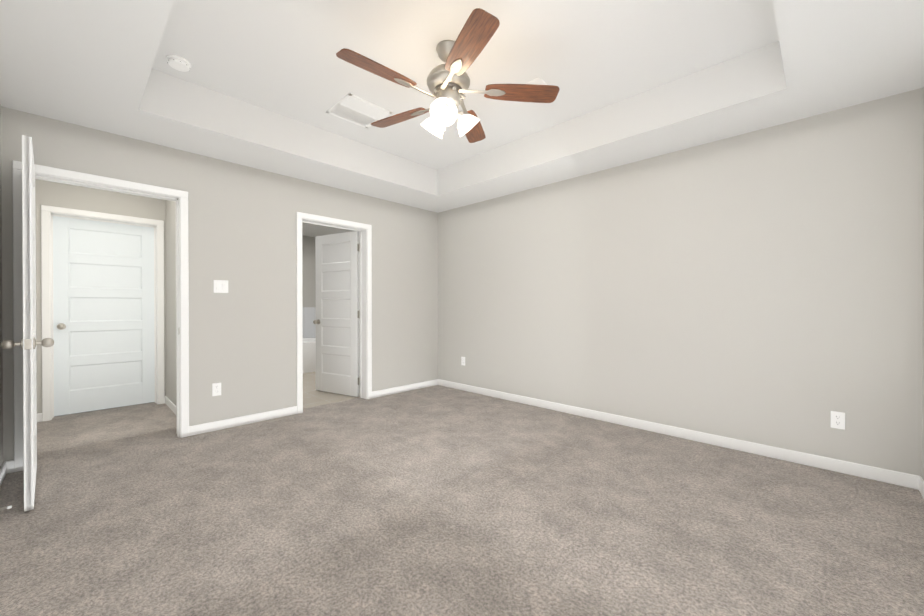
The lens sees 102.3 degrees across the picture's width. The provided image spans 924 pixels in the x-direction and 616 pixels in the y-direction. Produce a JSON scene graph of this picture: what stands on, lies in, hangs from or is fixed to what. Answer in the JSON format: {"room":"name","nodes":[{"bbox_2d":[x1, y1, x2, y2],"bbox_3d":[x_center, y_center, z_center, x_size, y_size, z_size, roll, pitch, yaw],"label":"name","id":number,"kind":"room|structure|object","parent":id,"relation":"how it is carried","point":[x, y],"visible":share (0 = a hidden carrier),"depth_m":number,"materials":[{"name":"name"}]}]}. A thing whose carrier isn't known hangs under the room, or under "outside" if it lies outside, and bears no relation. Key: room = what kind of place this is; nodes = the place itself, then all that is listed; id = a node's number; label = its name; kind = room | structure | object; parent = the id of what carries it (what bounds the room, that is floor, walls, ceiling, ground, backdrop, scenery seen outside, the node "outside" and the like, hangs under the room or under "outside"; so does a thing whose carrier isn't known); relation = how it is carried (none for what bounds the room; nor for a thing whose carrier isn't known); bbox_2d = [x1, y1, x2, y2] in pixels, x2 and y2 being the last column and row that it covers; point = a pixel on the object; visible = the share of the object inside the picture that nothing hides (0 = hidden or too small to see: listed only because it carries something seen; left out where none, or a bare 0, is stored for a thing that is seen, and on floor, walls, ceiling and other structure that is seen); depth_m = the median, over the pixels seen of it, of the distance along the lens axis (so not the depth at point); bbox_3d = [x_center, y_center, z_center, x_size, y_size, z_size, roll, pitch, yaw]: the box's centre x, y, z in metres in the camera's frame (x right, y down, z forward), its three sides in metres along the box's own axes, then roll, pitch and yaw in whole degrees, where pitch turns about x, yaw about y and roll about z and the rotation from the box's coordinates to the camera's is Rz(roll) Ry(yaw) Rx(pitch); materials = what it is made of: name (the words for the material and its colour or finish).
{"room":"empty bedroom","nodes":[
{"label":"empty bedroom","id":0,"kind":"room"},
{"bbox_2d":[0,105,2,467],"bbox_3d":[-2.089,-0.325,1.432,6.190,2.880,0.150,0,0,44],"label":"wall","id":1,"kind":"structure","parent":0,"point":[1,400],"depth_m":2.44,"materials":[{"name":"grey paint"}]},
{"bbox_2d":[0,460,13,486],"bbox_3d":[-1.479,1.074,0.976,4.370,0.085,0.030,0,0,44],"label":"baseboard","id":2,"kind":"structure","parent":1,"relation":"attached to","point":[7,467],"depth_m":2.48,"materials":[{"name":"white paint"}]},
{"bbox_2d":[35,179,162,413],"bbox_3d":[-3.846,-0.338,3.961,0.150,2.880,1.050,0,0,44],"label":"wall","id":3,"kind":"structure","parent":0,"point":[50,193],"depth_m":3.76,"materials":[{"name":"grey paint"}]},
{"bbox_2d":[53,216,154,415],"bbox_3d":[-3.853,0.075,4.038,0.193,2.030,0.818,0,0,44],"label":"hall door","id":4,"kind":"structure","parent":3,"relation":"in","point":[103,312],"depth_m":4.00,"materials":[{"name":"white paint"}]},
{"bbox_2d":[163,200,175,404],"bbox_3d":[-3.515,-0.340,4.462,3.090,2.880,0.130,0,0,44],"label":"wall","id":5,"kind":"structure","parent":0,"point":[169,212],"depth_m":4.11,"materials":[{"name":"grey paint"}]},
{"bbox_2d":[164,396,175,414],"bbox_3d":[-2.945,1.060,3.814,1.360,0.085,0.040,0,0,44],"label":"baseboard","id":6,"kind":"structure","parent":5,"relation":"attached to","point":[168,402],"depth_m":4.03,"materials":[{"name":"white paint"}]},
{"bbox_2d":[1,106,437,461],"bbox_3d":[-1.759,-0.338,3.942,0.160,2.880,4.220,0,0,44],"label":"wall","id":7,"kind":"structure","parent":0,"point":[242,241],"depth_m":3.53,"materials":[{"name":"grey paint"}]},
{"bbox_2d":[1,135,53,511],"bbox_3d":[-2.662,0.083,2.293,0.848,2.030,0.193,0,0,42],"label":"bedroom door","id":8,"kind":"structure","parent":7,"relation":"in","point":[28,343],"depth_m":2.02,"materials":[{"name":"white paint"}]},
{"bbox_2d":[12,160,188,471],"bbox_3d":[-2.752,0.056,2.915,0.193,2.103,0.966,0,0,44],"label":"door frame","id":9,"kind":"structure","parent":7,"relation":"attached to","point":[64,176],"depth_m":3.18,"materials":[{"name":"white paint"}]},
{"bbox_2d":[212,383,220,395],"bbox_3d":[-2.213,0.735,3.357,0.007,0.115,0.070,0,0,44],"label":"electrical outlet","id":10,"kind":"object","parent":7,"relation":"attached to","point":[216,389],"visible":1,"depth_m":3.35,"materials":[{"name":"white plastic"}]},
{"bbox_2d":[213,280,227,292],"bbox_3d":[-2.187,-0.195,3.376,0.011,0.115,0.116,0,0,44],"label":"switch plate","id":11,"kind":"object","parent":7,"relation":"attached to","point":[220,286],"visible":1,"depth_m":3.37,"materials":[{"name":"white plastic"}]},
{"bbox_2d":[189,406,296,435],"bbox_3d":[-2.036,1.062,3.538,0.013,0.085,0.928,0,0,44],"label":"baseboard","id":12,"kind":"structure","parent":7,"relation":"attached to","point":[263,416],"depth_m":3.49,"materials":[{"name":"white paint"}]},
{"bbox_2d":[296,212,371,413],"bbox_3d":[-1.469,0.049,4.244,0.193,2.103,0.893,0,0,44],"label":"door frame","id":13,"kind":"structure","parent":7,"relation":"attached to","point":[365,230],"depth_m":4.46,"materials":[{"name":"white paint"}]},
{"bbox_2d":[313,231,359,396],"bbox_3d":[-1.602,0.071,4.749,0.776,2.030,0.193,0,0,30],"label":"bathroom door","id":14,"kind":"structure","parent":7,"relation":"in","point":[336,321],"depth_m":4.72,"materials":[{"name":"white paint"}]},
{"bbox_2d":[372,379,435,397],"bbox_3d":[-0.726,1.055,4.896,0.013,0.085,1.081,0,0,44],"label":"baseboard","id":15,"kind":"structure","parent":7,"relation":"attached to","point":[384,392],"depth_m":4.84,"materials":[{"name":"white paint"}]},
{"bbox_2d":[302,236,315,337],"bbox_3d":[-3.573,-0.351,6.511,0.162,2.880,2.740,0,0,44],"label":"wall","id":16,"kind":"structure","parent":0,"point":[309,281],"depth_m":7.07,"materials":[{"name":"grey paint"}]},
{"bbox_2d":[302,222,351,236],"bbox_3d":[-2.875,-1.403,5.013,2.940,0.100,3.920,0,0,44],"label":"ceiling","id":17,"kind":"structure","parent":0,"point":[311,230],"depth_m":6.53,"materials":[{"name":"white paint"}]},
{"bbox_2d":[303,372,359,408],"bbox_3d":[-2.460,1.144,5.549,3.110,0.100,2.890,0,0,44],"label":"floor","id":18,"kind":"structure","parent":0,"point":[313,396],"depth_m":4.67,"materials":[{"name":"tile"}]},
{"bbox_2d":[303,337,315,372],"bbox_3d":[-2.840,0.604,6.590,0.780,0.970,1.583,0,0,44],"label":"bathtub","id":19,"kind":"object","parent":18,"relation":"on","point":[309,354],"depth_m":6.31,"materials":[{"name":"white ceramic"}]},
{"bbox_2d":[0,0,923,212],"bbox_3d":[-0.129,-1.555,2.363,4.370,0.430,3.920,0,0,44],"label":"ceiling","id":20,"kind":"structure","parent":0,"point":[265,85],"depth_m":2.45,"materials":[{"name":"white paint"}]},
{"bbox_2d":[166,55,190,71],"bbox_3d":[-1.897,-1.632,2.491,0.136,0.037,0.136,0,0,44],"label":"smoke detector","id":21,"kind":"object","parent":20,"relation":"attached to","point":[178,63],"visible":1,"depth_m":2.46,"materials":[{"name":"white plastic"}]},
{"bbox_2d":[326,93,392,127],"bbox_3d":[-0.868,-1.649,3.138,0.400,0.009,0.400,0,0,44],"label":"ceiling vent","id":22,"kind":"object","parent":20,"relation":"in","point":[352,108],"visible":0.98,"depth_m":3.12,"materials":[{"name":"white plastic"}]},
{"bbox_2d":[336,8,559,142],"bbox_3d":[-0.125,-1.379,2.357,1.311,0.542,1.336,0,0,-41],"label":"fan","id":23,"kind":"object","parent":20,"relation":"hanging from","point":[448,83],"visible":1,"depth_m":2.28,"materials":[{"name":"brown wood"}]},
{"bbox_2d":[525,77,546,84],"bbox_3d":[0.511,-1.647,2.774,0.220,0.010,0.120,0,0,44],"label":"ceiling vent","id":24,"kind":"object","parent":20,"relation":"in","point":[538,81],"visible":0.38,"depth_m":2.71,"materials":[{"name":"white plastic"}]},
{"bbox_2d":[0,385,923,615],"bbox_3d":[-0.676,1.157,2.904,6.190,0.100,4.220,0,0,44],"label":"floor carpet","id":25,"kind":"object","parent":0,"point":[437,500],"visible":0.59,"depth_m":1.93,"materials":[{"name":"grey carpet"}]},
{"bbox_2d":[438,87,923,475],"bbox_3d":[0.168,-0.343,4.910,7.770,2.880,0.150,0,0,44],"label":"wall","id":26,"kind":"structure","parent":0,"point":[764,286],"depth_m":2.94,"materials":[{"name":"grey paint"}]},
{"bbox_2d":[461,357,464,365],"bbox_3d":[0.017,0.707,4.952,0.070,0.115,0.007,0,0,44],"label":"electrical outlet","id":27,"kind":"object","parent":26,"relation":"attached to","point":[462,360],"visible":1,"depth_m":4.95,"materials":[{"name":"white plastic"}]},
{"bbox_2d":[436,379,911,487],"bbox_3d":[1.228,1.060,3.782,4.370,0.085,0.013,0,0,44],"label":"baseboard","id":28,"kind":"structure","parent":26,"relation":"attached to","point":[868,472],"depth_m":2.97,"materials":[{"name":"white paint"}]},
{"bbox_2d":[831,411,844,429],"bbox_3d":[2.543,0.759,2.516,0.070,0.115,0.007,0,0,44],"label":"electrical outlet","id":29,"kind":"object","parent":26,"relation":"attached to","point":[837,420],"visible":1,"depth_m":2.51,"materials":[{"name":"white plastic"}]},
{"bbox_2d":[921,145,923,479],"bbox_3d":[1.446,-0.322,0.746,0.150,2.880,4.070,0,0,44],"label":"wall","id":30,"kind":"structure","parent":0,"point":[922,472],"depth_m":2.25,"materials":[{"name":"grey paint"}]},
{"bbox_2d":[912,474,923,498],"bbox_3d":[1.442,1.075,0.868,0.013,0.085,3.870,0,0,44],"label":"baseboard","id":31,"kind":"structure","parent":30,"relation":"attached to","point":[917,481],"depth_m":2.27,"materials":[{"name":"white paint"}]}
]}

